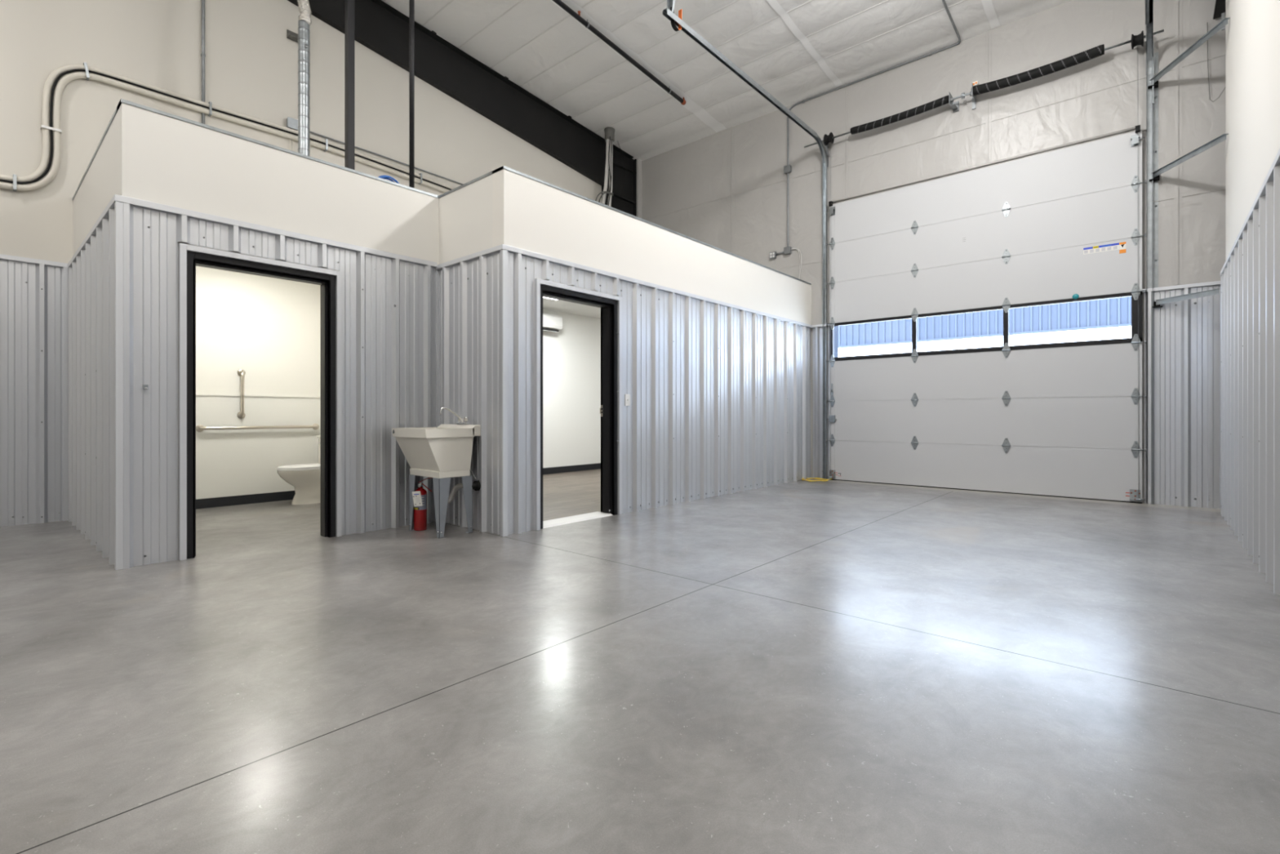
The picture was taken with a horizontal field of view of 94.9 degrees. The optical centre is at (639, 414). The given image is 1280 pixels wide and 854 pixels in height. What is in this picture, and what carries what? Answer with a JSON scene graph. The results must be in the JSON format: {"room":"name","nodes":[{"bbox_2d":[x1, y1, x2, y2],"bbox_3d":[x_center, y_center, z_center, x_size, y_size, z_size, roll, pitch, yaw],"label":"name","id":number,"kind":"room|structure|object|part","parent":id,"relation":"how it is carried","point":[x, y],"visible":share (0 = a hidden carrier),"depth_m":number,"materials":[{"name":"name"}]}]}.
{"room":"empty warehouse unit","nodes":[
{"label":"empty warehouse unit","id":0,"kind":"room"},
{"bbox_2d":[67,98,439,569],"bbox_3d":[-3.716,-0.536,5.651,2.772,3.122,2.358,0,0,41],"label":"wall","id":1,"kind":"structure","parent":0,"point":[155,181],"depth_m":4.56,"materials":[{"name":"grey metal"}]},
{"bbox_2d":[142,384,148,390],"bbox_3d":[-3.352,-0.182,3.982,0.040,0.035,0.027,0,0,41],"label":"wall catch","id":2,"kind":"structure","parent":1,"relation":"attached to","point":[145,387],"depth_m":3.98,"materials":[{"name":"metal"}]},
{"bbox_2d":[177,243,342,560],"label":"door frame","id":3,"kind":"structure","parent":1,"relation":"in","point":[189,256],"depth_m":4.46,"materials":[{"name":"black metal"}]},
{"bbox_2d":[0,0,601,526],"bbox_3d":[-6.113,-2.975,5.131,0.241,8.000,18.300,0,0,41],"label":"wall","id":4,"kind":"structure","parent":0,"point":[251,64],"depth_m":5.92,"materials":[{"name":"white paint"}]},
{"bbox_3d":[-8.745,-0.195,1.960,0.040,2.440,9.860,0,0,41],"label":"wainscot panel","id":5,"kind":"part","parent":4,"relation":"part of","materials":[{"name":"silver metal"}]},
{"bbox_3d":[-8.739,-0.212,1.968,0.040,2.475,9.880,0,0,41],"label":"cap trim","id":6,"kind":"part","parent":4,"relation":"part of","materials":[{"name":"silver metal"}]},
{"bbox_2d":[200,0,205,124],"bbox_3d":[-4.818,-3.755,6.467,0.036,3.640,0.048,0,0,41],"label":"conduit","id":7,"kind":"object","parent":4,"relation":"attached to","point":[202,54],"visible":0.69,"depth_m":6.46,"materials":[{"name":"metal"}]},
{"bbox_2d":[0,62,454,192],"bbox_3d":[-3.821,-2.755,7.578,0.072,1.418,7.602,0,0,41],"label":"pipe","id":8,"kind":"object","parent":4,"relation":"attached to","point":[56,82],"visible":0.87,"depth_m":5.84,"materials":[{"name":"beige"}]},
{"bbox_2d":[286,116,297,130],"bbox_3d":[-4.223,-3.520,7.132,0.060,0.120,0.120,0,0,41],"label":"junction box","id":9,"kind":"object","parent":4,"relation":"attached to","point":[291,123],"visible":0.96,"depth_m":7.11,"materials":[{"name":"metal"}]},
{"bbox_2d":[286,29,297,42],"bbox_3d":[-4.172,-4.605,7.160,0.100,0.100,0.210,0,0,41],"label":"wall bracket","id":10,"kind":"object","parent":4,"relation":"attached to","point":[292,36],"visible":0.61,"depth_m":7.12,"materials":[{"name":"grey metal"}]},
{"bbox_2d":[310,131,463,184],"bbox_3d":[-2.706,-3.480,8.887,0.019,0.070,4.560,0,0,41],"label":"conduit","id":11,"kind":"object","parent":4,"relation":"attached to","point":[314,133],"visible":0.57,"depth_m":7.98,"materials":[{"name":"metal"}]},
{"bbox_2d":[195,266,600,498],"bbox_3d":[-2.689,-0.375,8.822,0.150,2.800,8.095,0,0,41],"label":"wall","id":12,"kind":"structure","parent":0,"point":[267,328],"depth_m":6.92,"materials":[{"name":"white paint"}]},
{"bbox_2d":[237,368,245,418],"bbox_3d":[-4.503,-0.230,6.646,0.066,0.558,0.078,0,0,41],"label":"grab bar","id":13,"kind":"object","parent":12,"relation":"attached to","point":[241,372],"visible":1,"depth_m":6.63,"materials":[{"name":"silver metal"}]},
{"bbox_2d":[195,490,295,509],"bbox_3d":[-4.616,0.973,6.562,0.016,0.105,2.145,0,0,41],"label":"baseboard","id":14,"kind":"structure","parent":12,"relation":"attached to","point":[289,495],"depth_m":6.68,"materials":[{"name":"black plastic"}]},
{"bbox_2d":[195,423,319,431],"bbox_3d":[-4.372,0.153,6.797,0.065,0.078,1.248,0,0,41],"label":"grab bar","id":15,"kind":"object","parent":12,"relation":"attached to","point":[199,428],"visible":0.99,"depth_m":6.71,"materials":[{"name":"silver metal"}]},
{"bbox_2d":[542,313,562,332],"bbox_3d":[-1.657,-1.531,9.737,0.205,0.287,0.820,0,0,41],"label":"air conditioner","id":16,"kind":"object","parent":12,"relation":"attached to","point":[553,323],"visible":0.47,"depth_m":9.82,"materials":[{"name":"white plastic"}]},
{"bbox_2d":[542,328,559,332],"bbox_3d":[-1.654,-1.411,9.721,0.110,0.022,0.720,0,0,41],"label":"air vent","id":17,"kind":"object","parent":16,"relation":"attached to","point":[553,330],"depth_m":9.87,"materials":[{"name":"black"}]},
{"bbox_2d":[542,462,600,474],"bbox_3d":[-1.868,0.965,9.639,0.015,0.109,5.785,0,0,41],"label":"baseboard","id":18,"kind":"structure","parent":12,"relation":"attached to","point":[589,466],"depth_m":10.37,"materials":[{"name":"black plastic"}]},
{"bbox_2d":[542,297,600,319],"bbox_3d":[-0.626,-1.850,8.556,3.610,0.150,5.785,0,0,41],"label":"ceiling","id":19,"kind":"structure","parent":0,"point":[562,306],"depth_m":9.83,"materials":[{"name":"white paint"}]},
{"bbox_2d":[595,127,625,206],"bbox_3d":[-0.614,-3.560,10.629,0.244,3.270,0.763,0,0,41],"label":"bundle","id":20,"kind":"object","parent":19,"relation":"on","point":[609,131],"visible":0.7,"depth_m":10.65,"materials":[{"name":"grey metal"}]},
{"bbox_2d":[601,143,636,216],"bbox_3d":[-0.375,-3.528,11.522,0.150,3.206,0.985,0,0,41],"label":"steel column","id":21,"kind":"structure","parent":19,"relation":"on","point":[627,202],"depth_m":11.55,"materials":[{"name":"black metal"}]},
{"bbox_2d":[287,0,633,186],"bbox_3d":[-5.997,-5.461,5.029,0.180,2.236,17.701,0,0,41],"label":"steel beam","id":22,"kind":"structure","parent":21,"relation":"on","point":[380,27],"depth_m":8.97,"materials":[{"name":"black metal"}]},
{"bbox_3d":[-0.343,-4.831,11.502,0.075,0.012,0.973,0,0,41],"label":"stiffener plate","id":23,"kind":"part","parent":21,"relation":"part of","materials":[{"name":"black metal"}]},
{"bbox_3d":[-0.343,-4.221,11.502,0.075,0.012,0.973,0,0,41],"label":"stiffener plate","id":24,"kind":"part","parent":21,"relation":"part of","materials":[{"name":"black metal"}]},
{"bbox_2d":[435,165,812,536],"bbox_3d":[-0.616,-0.536,8.414,3.812,3.122,5.987,0,0,41],"label":"wall","id":25,"kind":"structure","parent":0,"point":[717,342],"depth_m":6.19,"materials":[{"name":"grey metal"}]},
{"bbox_2d":[534,278,622,530],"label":"door frame","id":26,"kind":"structure","parent":25,"relation":"in","point":[611,410],"depth_m":5.97,"materials":[{"name":"black metal"}]},
{"bbox_3d":[-0.397,-0.035,6.068,0.046,0.120,0.007,0,0,41],"label":"strike plate","id":27,"kind":"part","parent":26,"relation":"part of","materials":[{"name":"silver metal"}]},
{"bbox_2d":[624,394,630,405],"bbox_3d":[-0.128,-0.147,6.115,0.022,0.120,0.074,0,0,41],"label":"light switch","id":28,"kind":"object","parent":25,"relation":"attached to","point":[627,397],"visible":1,"depth_m":6.11,"materials":[{"name":"white plastic"}]},
{"bbox_2d":[0,468,1279,853],"bbox_3d":[-2.848,1.097,2.364,9.400,0.156,18.420,0,0,41],"label":"floor","id":29,"kind":"structure","parent":0,"point":[800,666],"depth_m":2.24,"materials":[{"name":"concrete"}]},
{"bbox_2d":[276,435,319,504],"bbox_3d":[-3.815,0.640,6.809,0.440,0.770,0.700,0,0,41],"label":"toilet","id":30,"kind":"object","parent":29,"relation":"on","point":[304,477],"visible":0.62,"depth_m":6.67,"materials":[{"name":"white ceramic"}]},
{"bbox_3d":[-3.878,0.622,6.736,0.384,0.018,0.507,0,0,41],"label":"seat","id":31,"kind":"part","parent":30,"relation":"part of","materials":[{"name":"white plastic"}]},
{"bbox_3d":[-3.878,0.596,6.737,0.380,0.026,0.502,0,0,41],"label":"lid","id":32,"kind":"part","parent":30,"relation":"part of","materials":[{"name":"white plastic"}]},
{"bbox_3d":[-3.860,0.829,6.758,0.376,0.392,0.554,0,0,41],"label":"bowl","id":33,"kind":"part","parent":30,"relation":"part of","materials":[{"name":"white ceramic"}]},
{"bbox_3d":[-3.652,0.465,6.995,0.420,0.360,0.195,0,0,41],"label":"tank","id":34,"kind":"part","parent":30,"relation":"part of","materials":[{"name":"white ceramic"}]},
{"bbox_2d":[412,477,432,530],"bbox_3d":[-1.934,0.793,5.193,0.159,0.463,0.160,0,0,14],"label":"fire extinguisher","id":35,"kind":"object","parent":29,"relation":"on","point":[420,495],"visible":0.98,"depth_m":5.16,"materials":[{"name":"red metal"}]},
{"bbox_2d":[391,406,480,537],"bbox_3d":[-1.772,0.480,5.116,0.574,1.090,0.528,0,0,41],"label":"utility sink","id":36,"kind":"object","parent":29,"relation":"on","point":[443,452],"visible":0.99,"depth_m":4.98,"materials":[{"name":"plastic"}]},
{"bbox_3d":[-1.969,0.779,5.194,0.109,0.492,0.109,0,0,41],"label":"leg","id":37,"kind":"part","parent":36,"relation":"part of","materials":[{"name":"grey metal"}]},
{"bbox_2d":[391,426,474,478],"bbox_3d":[-1.796,0.327,5.092,0.570,0.413,0.455,0,0,41],"label":"basin","id":38,"kind":"object","parent":36,"relation":"in","point":[437,452],"depth_m":4.96,"materials":[{"name":"plastic"}]},
{"bbox_3d":[-1.664,0.779,4.928,0.109,0.492,0.109,0,0,41],"label":"leg","id":39,"kind":"part","parent":36,"relation":"part of","materials":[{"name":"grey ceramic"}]},
{"bbox_2d":[438,406,479,435],"bbox_3d":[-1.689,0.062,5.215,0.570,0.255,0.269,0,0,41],"label":"faucet","id":40,"kind":"object","parent":36,"relation":"on","point":[463,428],"depth_m":5.10,"materials":[{"name":"metal"}]},
{"bbox_3d":[-1.523,0.779,5.089,0.109,0.492,0.109,0,0,41],"label":"leg","id":41,"kind":"part","parent":36,"relation":"part of","materials":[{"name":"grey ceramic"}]},
{"bbox_2d":[542,511,612,528],"bbox_3d":[-0.662,1.018,5.692,0.240,0.014,0.910,0,0,41],"label":"threshold","id":42,"kind":"object","parent":29,"relation":"on","point":[553,522],"depth_m":5.67,"materials":[{"name":"white plastic"}]},
{"bbox_2d":[801,477,832,481],"bbox_3d":[2.721,1.006,9.088,0.403,0.033,0.486,0,0,41],"label":"cord","id":43,"kind":"object","parent":29,"relation":"on","point":[806,479],"visible":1,"depth_m":9.02,"materials":[{"name":"yellow plastic"}]},
{"bbox_2d":[381,0,1071,160],"bbox_3d":[-2.854,-5.974,2.356,9.400,1.801,18.400,0,0,41],"label":"ceiling","id":44,"kind":"structure","parent":0,"point":[797,51],"depth_m":8.41,"materials":[{"name":"white metal"}]},
{"bbox_2d":[552,0,685,105],"bbox_3d":[-2.802,-5.554,5.596,0.080,0.963,10.758,0,0,41],"label":"pipe","id":45,"kind":"object","parent":44,"relation":"hanging from","point":[577,16],"visible":1,"depth_m":8.39,"materials":[{"name":"black metal"}]},
{"bbox_2d":[641,0,1225,508],"bbox_3d":[3.272,-2.225,9.078,9.200,6.500,0.235,0,0,41],"label":"wall","id":46,"kind":"structure","parent":0,"point":[726,189],"depth_m":7.42,"materials":[{"name":"grey"}]},
{"bbox_2d":[636,158,641,218],"bbox_3d":[-0.061,-3.520,11.829,0.160,3.190,0.110,0,0,41],"label":"flashing","id":47,"kind":"object","parent":46,"relation":"attached to","point":[638,162],"visible":0.29,"depth_m":11.75,"materials":[{"name":"grey metal"}]},
{"bbox_2d":[662,0,826,479],"bbox_3d":[1.651,-2.204,7.695,0.270,6.458,4.090,0,0,41],"label":"door track","id":48,"kind":"object","parent":46,"relation":"attached to","point":[668,12],"visible":1,"depth_m":9.16,"materials":[{"name":"metal"}]},
{"bbox_2d":[768,251,776,259],"bbox_3d":[2.232,-2.667,9.864,0.110,0.105,0.056,0,0,41],"label":"power outlet","id":49,"kind":"object","parent":46,"relation":"attached to","point":[771,255],"visible":1,"depth_m":9.84,"materials":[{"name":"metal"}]},
{"bbox_2d":[769,252,774,257],"bbox_3d":[2.216,-2.667,9.845,0.082,0.082,0.006,0,0,41],"label":"socket","id":50,"kind":"object","parent":49,"relation":"attached to","point":[771,254],"depth_m":9.85,"materials":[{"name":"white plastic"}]},
{"bbox_2d":[783,164,791,173],"bbox_3d":[2.437,-4.035,9.683,0.116,0.116,0.060,0,0,41],"label":"junction box","id":51,"kind":"object","parent":46,"relation":"attached to","point":[788,168],"visible":1,"depth_m":9.66,"materials":[{"name":"metal"}]},
{"bbox_2d":[783,246,791,254],"bbox_3d":[2.437,-2.695,9.683,0.116,0.116,0.060,0,0,41],"label":"junction box","id":52,"kind":"object","parent":46,"relation":"attached to","point":[787,251],"visible":1,"depth_m":9.66,"materials":[{"name":"metal"}]},
{"bbox_2d":[792,248,799,278],"bbox_3d":[2.544,-2.323,9.600,0.167,0.796,0.012,0,0,41],"label":"loose cable","id":53,"kind":"object","parent":52,"relation":"hanging from","point":[793,248],"visible":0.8,"depth_m":9.55,"materials":[{"name":"grey plastic"}]},
{"bbox_2d":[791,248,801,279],"bbox_3d":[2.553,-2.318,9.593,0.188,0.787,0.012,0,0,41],"label":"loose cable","id":54,"kind":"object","parent":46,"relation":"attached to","point":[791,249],"visible":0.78,"depth_m":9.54,"materials":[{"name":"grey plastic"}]},
{"bbox_3d":[4.465,-1.100,8.081,3.650,4.250,0.170,0,0,41],"label":"opening trim","id":55,"kind":"part","parent":46,"relation":"part of","materials":[{"name":"grey metal"}]},
{"bbox_2d":[786,0,960,246],"bbox_3d":[2.136,-4.057,7.375,2.610,2.723,3.927,0,0,41],"label":"conduit","id":56,"kind":"object","parent":46,"relation":"attached to","point":[943,1],"visible":0.91,"depth_m":8.91,"materials":[{"name":"metal"}]},
{"bbox_2d":[804,29,1164,475],"bbox_3d":[4.252,-1.710,7.973,4.270,5.350,0.252,0,0,41],"label":"shaft","id":57,"kind":"object","parent":46,"relation":"attached to","point":[1136,40],"visible":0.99,"depth_m":6.84,"materials":[{"name":"metal"}]},
{"bbox_3d":[2.899,-4.105,9.187,0.075,0.410,0.200,0,0,41],"label":"bearing plate","id":58,"kind":"part","parent":57,"relation":"part of","materials":[{"name":"metal"}]},
{"bbox_2d":[849,95,948,134],"bbox_3d":[3.690,-4.260,8.405,1.345,0.134,0.104,0,0,41],"label":"spring","id":59,"kind":"object","parent":57,"relation":"attached to","point":[941,101],"visible":1,"depth_m":8.34,"materials":[{"name":"black metal"}]},
{"bbox_2d":[972,44,1104,95],"bbox_3d":[4.920,-4.261,7.332,1.380,0.147,0.120,0,0,41],"label":"spring","id":60,"kind":"object","parent":57,"relation":"attached to","point":[1099,51],"visible":1,"depth_m":7.25,"materials":[{"name":"black painted steel"}]},
{"bbox_3d":[5.783,-4.105,6.673,0.053,0.410,0.200,0,0,41],"label":"bearing plate","id":61,"kind":"part","parent":57,"relation":"part of","materials":[{"name":"metal"}]},
{"bbox_2d":[826,124,1146,502],"bbox_3d":[4.362,-1.143,7.969,3.801,4.335,0.109,0,0,41],"label":"door","id":62,"kind":"structure","parent":46,"relation":"in","point":[1057,420],"depth_m":7.69,"materials":[{"name":"grey metal"}]},
{"bbox_3d":[4.517,-1.411,7.873,4.660,0.052,0.055,0,0,41],"label":"cap trim","id":63,"kind":"part","parent":46,"relation":"part of","materials":[{"name":"silver metal"}]},
{"bbox_3d":[4.513,-0.190,7.870,4.660,2.430,0.038,0,0,41],"label":"wainscot panel","id":64,"kind":"part","parent":46,"relation":"part of","materials":[{"name":"silver metal"}]},
{"bbox_2d":[1145,0,1158,502],"bbox_3d":[4.525,-1.623,5.189,0.108,5.297,4.090,0,0,41],"label":"door track","id":65,"kind":"object","parent":46,"relation":"attached to","point":[1152,58],"visible":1,"depth_m":6.71,"materials":[{"name":"metal"}]},
{"bbox_2d":[1151,288,1219,307],"bbox_3d":[5.934,-1.254,6.396,0.132,0.081,0.679,0,0,-14],"label":"diagonal brace","id":66,"kind":"object","parent":46,"relation":"attached to","point":[1215,291],"visible":0.96,"depth_m":6.36,"materials":[{"name":"metal"}]},
{"bbox_2d":[1206,22,1225,102],"bbox_3d":[6.221,-3.829,6.326,0.021,0.893,0.181,0,0,-14],"label":"wire","id":67,"kind":"object","parent":46,"relation":"hanging from","point":[1206,23],"visible":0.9,"depth_m":6.40,"materials":[{"name":"grey metal"}]},
{"bbox_2d":[1220,0,1279,595],"bbox_3d":[0.179,-2.975,-0.737,0.191,8.000,17.725,0,0,41],"label":"wall","id":68,"kind":"structure","parent":0,"point":[1250,273],"depth_m":4.20,"materials":[{"name":"white paint"}]},
{"bbox_2d":[1147,17,1230,88],"bbox_3d":[5.729,-3.764,6.196,0.126,0.081,1.134,0,0,13],"label":"diagonal brace","id":69,"kind":"object","parent":68,"relation":"attached to","point":[1222,24],"visible":1,"depth_m":6.12,"materials":[{"name":"metal"}]},
{"bbox_2d":[1149,133,1228,181],"bbox_3d":[5.781,-2.704,6.247,0.123,0.081,1.007,0,0,9],"label":"diagonal brace","id":70,"kind":"object","parent":68,"relation":"attached to","point":[1223,137],"visible":1,"depth_m":6.19,"materials":[{"name":"metal"}]},
{"bbox_2d":[1213,0,1225,19],"bbox_3d":[6.163,-4.680,6.155,0.200,0.790,0.480,0,0,41],"label":"steel haunch","id":71,"kind":"object","parent":68,"relation":"attached to","point":[1220,6],"visible":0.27,"depth_m":6.20,"materials":[{"name":"black metal"}]},
{"bbox_2d":[1221,12,1225,31],"bbox_3d":[5.970,-4.010,6.002,0.040,0.170,0.045,0,0,41],"label":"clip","id":72,"kind":"object","parent":68,"relation":"attached to","point":[1223,15],"visible":0.39,"depth_m":5.99,"materials":[{"name":"metal"}]},
{"bbox_3d":[0.213,-0.212,-0.700,0.190,2.475,17.625,0,0,41],"label":"cap trim","id":73,"kind":"part","parent":68,"relation":"part of","materials":[{"name":"silver metal"}]},
{"bbox_3d":[-3.729,-1.840,5.785,2.575,0.170,2.150,0,0,41],"label":"ceiling","id":74,"kind":"structure","parent":0,"visible":0},
{"bbox_2d":[297,0,311,156],"bbox_3d":[-3.459,-3.545,6.076,0.160,3.241,0.194,0,0,41],"label":"spiral duct","id":75,"kind":"object","parent":74,"relation":"on","point":[304,22],"visible":0.64,"depth_m":6.02,"materials":[{"name":"metal"}]},
{"bbox_2d":[344,0,355,169],"bbox_3d":[-2.688,-3.790,5.438,0.120,3.730,0.125,0,0,41],"label":"tube","id":76,"kind":"object","parent":74,"relation":"on","point":[349,5],"visible":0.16,"depth_m":5.42,"materials":[{"name":"black metal"}]},
{"bbox_2d":[378,175,399,183],"bbox_3d":[-2.446,-2.125,5.715,0.052,0.388,0.338,0,0,41],"label":"coiled hose","id":77,"kind":"object","parent":74,"relation":"on","point":[386,177],"visible":0.11,"depth_m":5.71,"materials":[{"name":"blue plastic"}]},
{"bbox_2d":[408,0,414,188],"bbox_3d":[-2.262,-3.764,5.820,0.110,3.678,0.110,0,0,41],"label":"tube","id":78,"kind":"object","parent":74,"relation":"on","point":[411,2],"visible":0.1,"depth_m":5.80,"materials":[{"name":"black metal"}]},
{"label":"outside","id":79,"kind":"structure","parent":0,"visible":0},
{"bbox_3d":[22.713,1.200,26.049,80.000,0.150,50.880,0,0,41],"label":"ground","id":80,"kind":"structure","parent":79,"visible":0},
{"bbox_2d":[838,296,1131,356],"bbox_3d":[15.645,-1.825,20.881,48.138,5.700,0.360,0,0,41],"label":"windows","id":81,"kind":"structure","parent":80,"relation":"on","point":[1105,318],"depth_m":22.53,"materials":[{"name":"blue"}]},
{"bbox_3d":[15.527,-3.035,20.851,48.000,0.060,0.160,0,0,41],"label":"belt trim","id":82,"kind":"part","parent":81,"relation":"part of","materials":[{"name":"grey"}]}
]}

